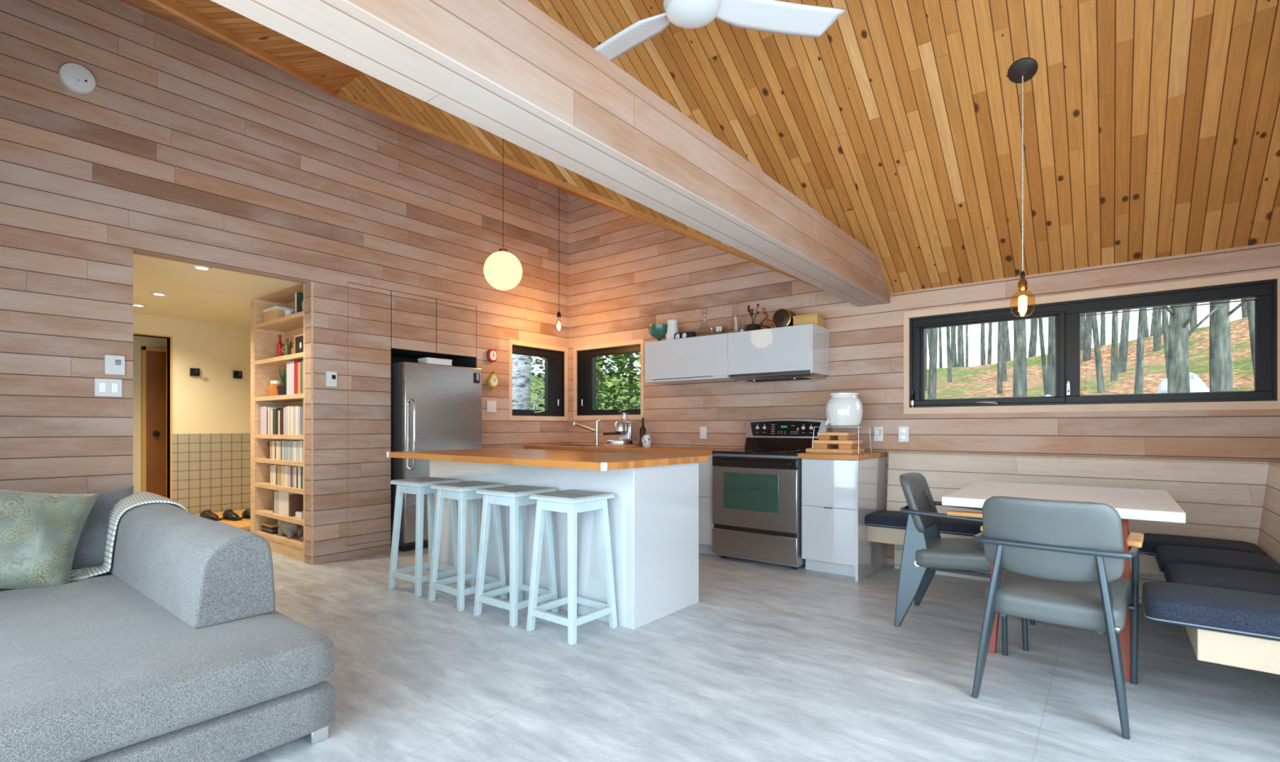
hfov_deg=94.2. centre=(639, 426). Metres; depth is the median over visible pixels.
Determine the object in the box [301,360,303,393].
book
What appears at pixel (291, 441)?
book
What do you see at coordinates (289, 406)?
book
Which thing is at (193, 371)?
coat hook
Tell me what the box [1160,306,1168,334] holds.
tree
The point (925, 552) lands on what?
armchair
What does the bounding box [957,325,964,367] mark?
tree
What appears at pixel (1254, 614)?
bench cushion
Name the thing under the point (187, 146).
wall
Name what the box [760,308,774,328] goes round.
brass ornament
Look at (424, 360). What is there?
storage box
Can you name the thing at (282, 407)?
book
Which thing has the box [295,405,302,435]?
book
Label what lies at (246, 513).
shoe
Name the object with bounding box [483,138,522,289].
globe pendant
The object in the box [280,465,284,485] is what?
book
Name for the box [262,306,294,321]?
storage box
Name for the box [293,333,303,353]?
framed picture
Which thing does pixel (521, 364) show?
tree
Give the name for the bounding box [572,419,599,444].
faucet
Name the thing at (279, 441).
book
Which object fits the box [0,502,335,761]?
sofa
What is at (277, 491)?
book
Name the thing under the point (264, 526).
magazine
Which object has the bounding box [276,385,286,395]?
pot
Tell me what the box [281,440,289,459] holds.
book
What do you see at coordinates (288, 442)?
book
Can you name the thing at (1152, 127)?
ceiling
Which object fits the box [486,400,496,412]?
wall switch
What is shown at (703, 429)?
wall outlet
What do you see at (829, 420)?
tap
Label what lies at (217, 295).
ceiling
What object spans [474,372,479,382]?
magnet
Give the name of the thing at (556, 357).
window
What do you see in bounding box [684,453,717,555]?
base cabinet
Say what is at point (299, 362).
book
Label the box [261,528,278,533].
magazine
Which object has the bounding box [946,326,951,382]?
tree
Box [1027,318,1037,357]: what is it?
tree
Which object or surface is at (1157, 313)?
tree
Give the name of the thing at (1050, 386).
tree
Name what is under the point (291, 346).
bottle
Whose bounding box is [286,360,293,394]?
book
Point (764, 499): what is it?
oven
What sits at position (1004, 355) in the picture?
tree
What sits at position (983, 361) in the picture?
tree
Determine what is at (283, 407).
book
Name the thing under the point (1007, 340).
tree
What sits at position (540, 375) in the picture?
evergreen tree
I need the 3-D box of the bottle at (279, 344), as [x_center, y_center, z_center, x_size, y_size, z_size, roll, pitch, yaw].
[-3.303,-0.728,5.457,0.056,0.220,0.056,0,0,38]
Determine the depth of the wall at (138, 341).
7.09 m
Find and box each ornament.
[744,303,761,330]
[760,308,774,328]
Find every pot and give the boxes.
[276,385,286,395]
[744,323,761,330]
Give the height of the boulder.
1.280 m
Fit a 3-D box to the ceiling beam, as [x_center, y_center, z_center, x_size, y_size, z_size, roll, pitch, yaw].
[0.209,-1.157,2.732,0.250,0.315,5.540,0,0,38]
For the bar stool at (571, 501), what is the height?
0.750 m
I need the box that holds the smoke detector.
[57,62,96,93]
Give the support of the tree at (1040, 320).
on the ground
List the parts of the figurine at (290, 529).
leg, leg, leg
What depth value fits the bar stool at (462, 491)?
3.82 m
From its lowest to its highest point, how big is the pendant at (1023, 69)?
1.338 m
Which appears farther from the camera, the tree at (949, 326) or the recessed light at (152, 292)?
the tree at (949, 326)
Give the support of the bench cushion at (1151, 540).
on the bench at (1220, 499)
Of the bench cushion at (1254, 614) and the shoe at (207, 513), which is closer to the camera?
the bench cushion at (1254, 614)
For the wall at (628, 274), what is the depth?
5.09 m
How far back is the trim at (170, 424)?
6.62 m
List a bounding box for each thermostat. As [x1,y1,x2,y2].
[104,354,124,375]
[325,370,337,386]
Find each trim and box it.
[133,333,172,499]
[148,0,822,289]
[311,281,313,564]
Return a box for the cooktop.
[711,448,807,455]
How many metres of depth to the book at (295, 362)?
5.10 m
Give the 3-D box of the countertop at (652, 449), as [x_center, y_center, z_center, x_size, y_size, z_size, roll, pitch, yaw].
[-0.120,0.224,6.088,2.416,0.038,0.687,0,0,38]
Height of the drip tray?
0.047 m
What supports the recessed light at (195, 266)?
in the ceiling at (217, 295)
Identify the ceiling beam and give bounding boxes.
[210,0,889,306]
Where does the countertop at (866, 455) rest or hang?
on the base cabinet at (837, 495)
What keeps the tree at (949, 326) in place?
on the ground
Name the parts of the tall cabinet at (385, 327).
cabinet door, cabinet door, cabinet door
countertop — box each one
[524,443,742,454]
[797,451,887,460]
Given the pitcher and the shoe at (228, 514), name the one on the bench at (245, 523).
the shoe at (228, 514)
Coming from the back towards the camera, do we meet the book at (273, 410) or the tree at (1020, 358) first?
the tree at (1020, 358)
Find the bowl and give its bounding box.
[648,324,666,341]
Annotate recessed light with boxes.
[133,302,146,306]
[150,291,167,295]
[191,264,211,270]
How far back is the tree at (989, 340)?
22.09 m
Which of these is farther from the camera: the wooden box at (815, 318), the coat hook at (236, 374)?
the coat hook at (236, 374)
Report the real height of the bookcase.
2.330 m
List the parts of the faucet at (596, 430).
spout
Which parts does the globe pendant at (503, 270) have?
lamp shade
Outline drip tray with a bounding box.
[607,439,638,444]
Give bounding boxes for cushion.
[0,569,111,591]
[864,510,982,536]
[1139,533,1267,555]
[1141,581,1279,639]
[1154,544,1279,573]
[1163,563,1279,595]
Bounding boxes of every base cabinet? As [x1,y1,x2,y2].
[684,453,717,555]
[801,456,886,581]
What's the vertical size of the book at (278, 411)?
0.215 m
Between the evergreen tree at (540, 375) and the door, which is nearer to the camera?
the door
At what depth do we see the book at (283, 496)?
5.26 m
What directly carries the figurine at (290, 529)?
on the bookcase
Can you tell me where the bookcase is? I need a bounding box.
[250,282,304,562]
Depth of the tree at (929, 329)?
27.64 m
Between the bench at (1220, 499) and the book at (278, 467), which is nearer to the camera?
the bench at (1220, 499)
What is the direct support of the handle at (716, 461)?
in the stove at (757, 487)
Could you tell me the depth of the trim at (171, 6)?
4.89 m
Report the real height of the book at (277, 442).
0.164 m
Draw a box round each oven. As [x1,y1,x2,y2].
[712,465,798,533]
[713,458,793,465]
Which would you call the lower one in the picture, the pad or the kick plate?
the kick plate
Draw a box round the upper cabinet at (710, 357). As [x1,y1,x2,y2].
[644,323,829,384]
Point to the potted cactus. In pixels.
(282, 389)
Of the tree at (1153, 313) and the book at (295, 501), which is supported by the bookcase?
the book at (295, 501)
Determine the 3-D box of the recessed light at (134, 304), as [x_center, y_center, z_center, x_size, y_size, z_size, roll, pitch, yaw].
[-4.976,-1.204,5.897,0.120,0.012,0.120,0,0,38]
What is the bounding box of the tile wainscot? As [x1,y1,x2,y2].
[172,433,250,514]
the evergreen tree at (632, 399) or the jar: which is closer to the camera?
the jar
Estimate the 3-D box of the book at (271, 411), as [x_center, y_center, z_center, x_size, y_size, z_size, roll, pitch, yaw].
[-3.307,-0.042,5.492,0.050,0.225,0.170,0,0,38]
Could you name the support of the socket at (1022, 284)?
attached to the pendant at (1023, 69)
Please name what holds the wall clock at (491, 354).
attached to the wall at (187, 146)
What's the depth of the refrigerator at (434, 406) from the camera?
5.44 m
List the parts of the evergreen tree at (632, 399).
stem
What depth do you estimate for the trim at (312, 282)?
4.83 m
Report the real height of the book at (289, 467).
0.176 m
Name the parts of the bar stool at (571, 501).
leg, seat, leg, leg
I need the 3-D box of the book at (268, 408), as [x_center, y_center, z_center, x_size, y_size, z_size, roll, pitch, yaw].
[-3.358,-0.053,5.532,0.040,0.247,0.170,0,0,38]
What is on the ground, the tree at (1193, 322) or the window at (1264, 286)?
the tree at (1193, 322)
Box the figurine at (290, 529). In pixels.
[277,519,302,538]
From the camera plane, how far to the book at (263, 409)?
5.54 m
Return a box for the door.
[141,346,166,497]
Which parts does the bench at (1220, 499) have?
backrest panel, backrest panel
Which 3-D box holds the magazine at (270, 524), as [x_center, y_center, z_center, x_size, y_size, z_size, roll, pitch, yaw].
[-3.402,0.911,5.561,0.233,0.018,0.160,0,0,38]
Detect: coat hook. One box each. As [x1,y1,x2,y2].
[189,368,199,376]
[232,370,242,378]
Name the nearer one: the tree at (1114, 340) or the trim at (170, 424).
the trim at (170, 424)
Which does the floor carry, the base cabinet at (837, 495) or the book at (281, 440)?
the base cabinet at (837, 495)
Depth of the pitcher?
5.88 m
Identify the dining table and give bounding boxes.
[942,480,1186,680]
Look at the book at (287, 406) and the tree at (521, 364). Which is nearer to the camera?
the book at (287, 406)
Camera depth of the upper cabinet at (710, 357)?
5.28 m
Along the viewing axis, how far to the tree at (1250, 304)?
6.55 m
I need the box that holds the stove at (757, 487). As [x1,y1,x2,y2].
[711,417,829,568]
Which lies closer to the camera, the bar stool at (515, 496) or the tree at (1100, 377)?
the bar stool at (515, 496)
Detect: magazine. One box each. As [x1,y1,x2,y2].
[261,524,278,529]
[261,527,278,531]
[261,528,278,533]
[262,520,278,527]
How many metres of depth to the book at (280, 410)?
5.30 m
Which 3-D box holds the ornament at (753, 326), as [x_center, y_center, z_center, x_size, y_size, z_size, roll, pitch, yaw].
[1.015,-0.969,5.348,0.150,0.260,0.148,0,0,38]
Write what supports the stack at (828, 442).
on the countertop at (866, 455)
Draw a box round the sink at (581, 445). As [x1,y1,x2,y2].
[552,444,603,446]
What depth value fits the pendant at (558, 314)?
6.30 m
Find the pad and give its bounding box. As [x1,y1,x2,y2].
[295,510,303,518]
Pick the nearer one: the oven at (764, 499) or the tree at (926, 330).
the oven at (764, 499)
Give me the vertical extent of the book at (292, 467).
0.176 m
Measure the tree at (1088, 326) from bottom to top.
13.555 m
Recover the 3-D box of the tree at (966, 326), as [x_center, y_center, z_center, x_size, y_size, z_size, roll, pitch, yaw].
[13.850,-8.079,25.913,2.981,12.352,1.383,0,0,-2]
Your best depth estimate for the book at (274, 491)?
5.38 m
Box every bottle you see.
[276,334,283,356]
[284,338,289,355]
[288,341,293,354]
[639,415,646,446]
[910,390,915,407]
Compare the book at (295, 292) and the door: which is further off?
the door
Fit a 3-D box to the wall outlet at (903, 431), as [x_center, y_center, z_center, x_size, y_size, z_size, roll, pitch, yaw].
[2.107,0.060,4.753,0.080,0.125,0.014,0,0,38]
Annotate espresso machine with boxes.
[603,415,639,446]
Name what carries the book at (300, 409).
on the bookcase
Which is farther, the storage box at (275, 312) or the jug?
the jug
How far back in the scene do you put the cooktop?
4.92 m
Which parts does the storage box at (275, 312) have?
box lid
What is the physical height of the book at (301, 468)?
0.178 m
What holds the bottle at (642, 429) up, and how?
on the countertop at (652, 449)
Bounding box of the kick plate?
[391,542,428,551]
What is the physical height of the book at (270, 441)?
0.163 m
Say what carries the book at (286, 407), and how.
on the bookcase
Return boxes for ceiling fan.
[594,0,845,61]
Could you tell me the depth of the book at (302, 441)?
5.01 m
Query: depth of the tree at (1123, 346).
13.03 m
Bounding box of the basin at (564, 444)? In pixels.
[564,444,593,445]
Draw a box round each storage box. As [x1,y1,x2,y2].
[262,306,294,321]
[417,357,452,365]
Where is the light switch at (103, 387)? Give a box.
[94,377,122,396]
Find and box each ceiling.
[118,0,1279,293]
[133,253,295,326]
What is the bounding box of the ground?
[529,316,1253,409]
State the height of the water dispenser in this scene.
0.268 m
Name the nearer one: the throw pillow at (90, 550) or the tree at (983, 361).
the throw pillow at (90, 550)
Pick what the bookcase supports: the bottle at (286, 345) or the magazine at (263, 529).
the bottle at (286, 345)
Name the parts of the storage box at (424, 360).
box lid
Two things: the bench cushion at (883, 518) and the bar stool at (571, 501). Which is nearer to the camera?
the bar stool at (571, 501)
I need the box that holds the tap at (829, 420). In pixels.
[825,417,832,425]
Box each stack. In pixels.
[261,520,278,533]
[805,431,864,453]
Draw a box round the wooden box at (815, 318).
[792,313,824,327]
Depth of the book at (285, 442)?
5.23 m
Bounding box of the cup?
[284,310,293,315]
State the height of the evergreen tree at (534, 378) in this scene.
6.670 m
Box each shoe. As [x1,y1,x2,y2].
[199,509,222,520]
[219,508,242,520]
[239,508,250,519]
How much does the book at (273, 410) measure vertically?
0.230 m
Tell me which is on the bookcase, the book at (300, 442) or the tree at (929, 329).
the book at (300, 442)
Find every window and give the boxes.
[508,338,568,420]
[573,338,644,419]
[903,269,1279,413]
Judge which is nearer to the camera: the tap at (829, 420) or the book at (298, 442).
the tap at (829, 420)
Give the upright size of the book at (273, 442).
0.158 m
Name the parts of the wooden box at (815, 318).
box lid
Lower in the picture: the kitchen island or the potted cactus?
the kitchen island
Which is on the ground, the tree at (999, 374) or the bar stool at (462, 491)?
the tree at (999, 374)
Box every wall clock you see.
[486,349,497,362]
[487,370,497,387]
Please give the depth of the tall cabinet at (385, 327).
5.26 m
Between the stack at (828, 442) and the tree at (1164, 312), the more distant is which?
the tree at (1164, 312)
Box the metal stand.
[812,426,871,453]
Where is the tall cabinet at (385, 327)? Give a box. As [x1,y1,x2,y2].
[347,282,476,558]
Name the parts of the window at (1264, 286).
crank handle, sash frame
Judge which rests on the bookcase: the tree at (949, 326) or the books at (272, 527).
the books at (272, 527)
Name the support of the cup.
on the bookcase
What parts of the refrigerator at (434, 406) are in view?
door handle, freezer drawer, door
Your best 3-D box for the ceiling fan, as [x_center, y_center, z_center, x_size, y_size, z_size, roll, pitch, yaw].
[0.121,-2.255,2.677,1.218,0.850,1.241,0,0,38]
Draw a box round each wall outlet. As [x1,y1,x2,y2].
[699,426,706,438]
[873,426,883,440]
[897,426,909,441]
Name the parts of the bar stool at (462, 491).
leg, leg, seat, leg, leg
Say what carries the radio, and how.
on the upper cabinet at (710, 357)
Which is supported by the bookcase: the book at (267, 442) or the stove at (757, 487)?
the book at (267, 442)
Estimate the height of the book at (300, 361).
0.280 m
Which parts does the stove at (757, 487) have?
storage drawer, panel, riser panel, control panel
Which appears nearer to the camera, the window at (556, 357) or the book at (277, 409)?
the book at (277, 409)
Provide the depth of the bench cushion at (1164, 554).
2.95 m
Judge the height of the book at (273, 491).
0.195 m
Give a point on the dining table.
(1150, 504)
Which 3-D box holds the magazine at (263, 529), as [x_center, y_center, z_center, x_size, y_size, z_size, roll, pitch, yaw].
[-3.401,0.951,5.560,0.251,0.018,0.160,0,0,38]
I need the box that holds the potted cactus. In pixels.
[276,364,286,395]
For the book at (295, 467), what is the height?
0.180 m
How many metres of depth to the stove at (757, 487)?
4.84 m
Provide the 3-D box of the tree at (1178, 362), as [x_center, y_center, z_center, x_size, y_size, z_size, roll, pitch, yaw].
[6.105,-5.412,7.052,1.830,12.344,2.287,0,0,-28]
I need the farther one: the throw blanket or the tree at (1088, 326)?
the tree at (1088, 326)
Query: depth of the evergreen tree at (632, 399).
9.72 m
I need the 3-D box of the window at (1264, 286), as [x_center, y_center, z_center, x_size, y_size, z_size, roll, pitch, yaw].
[2.955,-0.508,4.131,2.106,0.817,0.144,0,0,38]
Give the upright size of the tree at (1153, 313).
11.441 m
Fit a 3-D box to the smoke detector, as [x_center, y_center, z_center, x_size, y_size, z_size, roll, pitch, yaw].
[-3.515,-2.180,3.719,0.050,0.176,0.176,0,0,38]
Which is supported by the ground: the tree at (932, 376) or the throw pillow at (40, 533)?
the tree at (932, 376)
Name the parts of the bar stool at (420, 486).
leg, leg, seat, leg, leg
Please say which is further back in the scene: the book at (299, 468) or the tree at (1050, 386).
the tree at (1050, 386)
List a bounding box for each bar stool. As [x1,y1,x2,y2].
[387,476,460,596]
[427,480,506,611]
[473,484,559,626]
[526,488,617,644]
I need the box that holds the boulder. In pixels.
[1157,372,1209,392]
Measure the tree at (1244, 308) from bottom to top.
11.873 m
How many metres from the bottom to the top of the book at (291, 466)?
0.178 m
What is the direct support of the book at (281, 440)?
on the bookcase
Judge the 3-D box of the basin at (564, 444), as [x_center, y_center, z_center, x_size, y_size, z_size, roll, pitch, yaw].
[-0.719,0.204,6.492,0.530,0.001,0.285,0,0,38]
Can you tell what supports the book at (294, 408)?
on the bookcase
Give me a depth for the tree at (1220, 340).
6.47 m
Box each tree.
[511,353,544,409]
[511,355,544,409]
[529,352,640,409]
[595,352,640,409]
[924,328,927,391]
[927,328,930,355]
[927,328,937,399]
[938,327,942,368]
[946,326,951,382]
[949,326,957,367]
[951,326,956,367]
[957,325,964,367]
[965,324,968,366]
[980,323,986,364]
[986,322,991,364]
[996,321,1002,394]
[1002,321,1006,381]
[1004,320,1011,360]
[1013,319,1026,396]
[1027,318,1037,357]
[1038,317,1046,395]
[1045,316,1054,395]
[1079,313,1085,350]
[1082,313,1092,360]
[1090,312,1105,393]
[1099,311,1106,346]
[1110,311,1118,381]
[1118,309,1130,373]
[1133,307,1146,393]
[1144,307,1149,337]
[1147,306,1155,336]
[1152,306,1161,351]
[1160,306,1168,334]
[1161,306,1168,377]
[1163,300,1230,392]
[1189,303,1196,329]
[1208,297,1250,391]
[1240,298,1248,318]
[1246,297,1253,373]
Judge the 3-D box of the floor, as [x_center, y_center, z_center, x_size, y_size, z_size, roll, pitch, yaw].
[-1.789,1.170,4.293,10.260,0.100,5.900,0,0,38]
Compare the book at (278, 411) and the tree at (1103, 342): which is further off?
the tree at (1103, 342)
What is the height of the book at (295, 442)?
0.170 m
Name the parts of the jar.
lid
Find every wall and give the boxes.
[0,0,568,564]
[133,313,250,497]
[133,335,166,491]
[568,193,1279,564]
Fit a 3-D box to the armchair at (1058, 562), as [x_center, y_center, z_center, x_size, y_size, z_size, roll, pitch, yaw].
[1.766,0.700,2.523,0.558,0.840,0.650,0,0,42]
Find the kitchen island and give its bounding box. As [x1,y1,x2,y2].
[386,448,708,629]
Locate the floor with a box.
[237,546,1279,761]
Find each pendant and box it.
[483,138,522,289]
[556,186,560,328]
[1007,57,1038,311]
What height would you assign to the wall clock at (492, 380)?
0.179 m
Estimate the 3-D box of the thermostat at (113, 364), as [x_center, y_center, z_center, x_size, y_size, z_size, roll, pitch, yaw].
[-3.415,-0.400,3.866,0.024,0.125,0.100,0,0,38]
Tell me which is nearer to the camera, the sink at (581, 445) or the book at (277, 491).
the book at (277, 491)
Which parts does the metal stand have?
leg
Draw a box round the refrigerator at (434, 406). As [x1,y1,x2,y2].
[391,361,481,551]
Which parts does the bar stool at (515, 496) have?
leg, leg, seat, leg, leg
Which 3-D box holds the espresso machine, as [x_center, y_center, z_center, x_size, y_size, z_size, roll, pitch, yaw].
[-0.191,0.029,6.254,0.316,0.352,0.280,0,0,38]
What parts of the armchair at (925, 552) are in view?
leg, backrest, leg, seat, seat frame, armrest, leg, leg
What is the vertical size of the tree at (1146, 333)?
12.348 m
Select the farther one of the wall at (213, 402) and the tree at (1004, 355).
the tree at (1004, 355)
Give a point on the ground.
(976, 381)
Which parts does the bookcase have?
shelf, shelf, shelf, shelf, shelf, shelf, shelf, shelf, panel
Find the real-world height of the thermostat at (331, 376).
0.125 m
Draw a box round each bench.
[194,508,250,531]
[866,451,1279,674]
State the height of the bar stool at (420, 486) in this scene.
0.750 m
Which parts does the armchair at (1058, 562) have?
leg, leg, backrest, seat, seat frame, leg, leg, armrest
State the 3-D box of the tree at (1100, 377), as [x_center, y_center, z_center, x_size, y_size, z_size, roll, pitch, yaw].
[8.563,-7.803,11.740,2.510,14.436,2.139,0,0,38]
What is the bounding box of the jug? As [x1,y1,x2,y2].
[641,431,652,446]
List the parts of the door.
knob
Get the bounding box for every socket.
[556,311,560,318]
[1017,277,1027,291]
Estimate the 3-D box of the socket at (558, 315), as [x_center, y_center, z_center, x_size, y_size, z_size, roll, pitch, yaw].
[-0.859,-1.185,6.300,0.042,0.070,0.042,0,0,38]
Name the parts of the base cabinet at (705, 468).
drawer, drawer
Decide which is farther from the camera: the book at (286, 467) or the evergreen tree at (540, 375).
the evergreen tree at (540, 375)
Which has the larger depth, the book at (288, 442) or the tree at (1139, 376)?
the tree at (1139, 376)
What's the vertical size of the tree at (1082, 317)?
15.493 m
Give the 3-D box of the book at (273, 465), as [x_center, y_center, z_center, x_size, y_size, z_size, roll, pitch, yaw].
[-3.259,0.437,5.454,0.070,0.176,0.170,0,0,38]
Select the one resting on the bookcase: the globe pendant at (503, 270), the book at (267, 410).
the book at (267, 410)
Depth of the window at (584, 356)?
6.92 m
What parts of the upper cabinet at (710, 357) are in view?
finger pull, lift door, light rail, panel, lift door, panel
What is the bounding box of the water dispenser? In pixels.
[825,391,862,426]
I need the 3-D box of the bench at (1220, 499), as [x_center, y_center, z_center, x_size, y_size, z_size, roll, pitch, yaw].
[2.253,0.661,3.330,2.328,0.917,2.058,0,0,38]
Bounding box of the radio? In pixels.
[674,331,696,338]
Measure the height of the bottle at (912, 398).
0.135 m
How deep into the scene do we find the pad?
5.08 m
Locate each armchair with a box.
[894,471,1035,650]
[971,495,1143,738]
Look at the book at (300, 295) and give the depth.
5.09 m
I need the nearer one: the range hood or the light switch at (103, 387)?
the light switch at (103, 387)
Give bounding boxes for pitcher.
[665,320,678,339]
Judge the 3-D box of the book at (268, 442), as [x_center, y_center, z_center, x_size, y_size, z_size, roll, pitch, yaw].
[-3.353,0.217,5.529,0.030,0.154,0.170,0,0,38]
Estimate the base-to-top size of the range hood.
0.062 m
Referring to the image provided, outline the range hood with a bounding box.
[728,369,826,382]
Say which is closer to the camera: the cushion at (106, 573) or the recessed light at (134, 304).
the cushion at (106, 573)
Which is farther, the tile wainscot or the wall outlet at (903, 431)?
the tile wainscot
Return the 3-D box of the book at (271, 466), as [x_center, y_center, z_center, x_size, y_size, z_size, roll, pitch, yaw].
[-3.311,0.439,5.495,0.060,0.170,0.170,0,0,38]
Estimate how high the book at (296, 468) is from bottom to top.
0.172 m
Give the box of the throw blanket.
[69,491,188,580]
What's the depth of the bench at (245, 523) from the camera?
6.21 m
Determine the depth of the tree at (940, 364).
25.08 m
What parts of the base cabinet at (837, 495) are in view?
drawer, drawer, panel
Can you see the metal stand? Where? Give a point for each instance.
(814, 426)
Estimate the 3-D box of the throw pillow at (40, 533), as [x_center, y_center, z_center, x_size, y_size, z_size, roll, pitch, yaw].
[-2.931,0.520,2.765,0.594,0.542,0.286,0,0,-34]
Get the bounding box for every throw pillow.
[0,488,99,589]
[71,484,133,570]
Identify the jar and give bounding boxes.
[268,380,280,395]
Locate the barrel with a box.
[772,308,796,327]
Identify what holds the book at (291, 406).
on the bookcase
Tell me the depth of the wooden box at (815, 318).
4.99 m
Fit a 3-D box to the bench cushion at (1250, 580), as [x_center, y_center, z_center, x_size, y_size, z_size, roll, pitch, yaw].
[2.580,0.693,2.571,0.451,0.094,0.582,0,0,38]
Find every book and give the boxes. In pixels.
[260,405,280,434]
[266,409,267,434]
[266,441,268,458]
[267,407,275,434]
[268,441,270,458]
[270,409,272,434]
[270,440,271,458]
[270,465,272,484]
[271,440,281,458]
[272,408,275,434]
[272,464,285,484]
[272,490,274,512]
[273,441,275,458]
[274,490,275,512]
[275,407,280,434]
[275,440,279,459]
[275,490,278,513]
[276,465,280,484]
[278,410,279,434]
[278,490,297,515]
[279,440,281,459]
[280,406,284,434]
[280,409,280,434]
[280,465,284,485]
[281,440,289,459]
[283,407,284,434]
[284,406,287,434]
[284,440,287,460]
[284,465,293,486]
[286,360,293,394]
[287,405,290,434]
[287,440,289,460]
[288,406,290,434]
[288,466,290,486]
[288,493,303,515]
[289,440,303,460]
[290,405,296,434]
[290,466,293,487]
[292,466,293,487]
[293,359,301,394]
[293,407,295,434]
[293,440,297,461]
[293,466,301,487]
[294,292,296,313]
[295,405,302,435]
[296,292,303,312]
[296,467,297,488]
[297,361,300,393]
[297,406,303,435]
[297,440,299,461]
[297,466,302,488]
[299,440,302,461]
[300,360,301,393]
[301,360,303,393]
[301,467,302,488]
[302,440,303,461]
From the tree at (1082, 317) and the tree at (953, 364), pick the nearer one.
the tree at (1082, 317)
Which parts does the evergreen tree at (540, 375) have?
stem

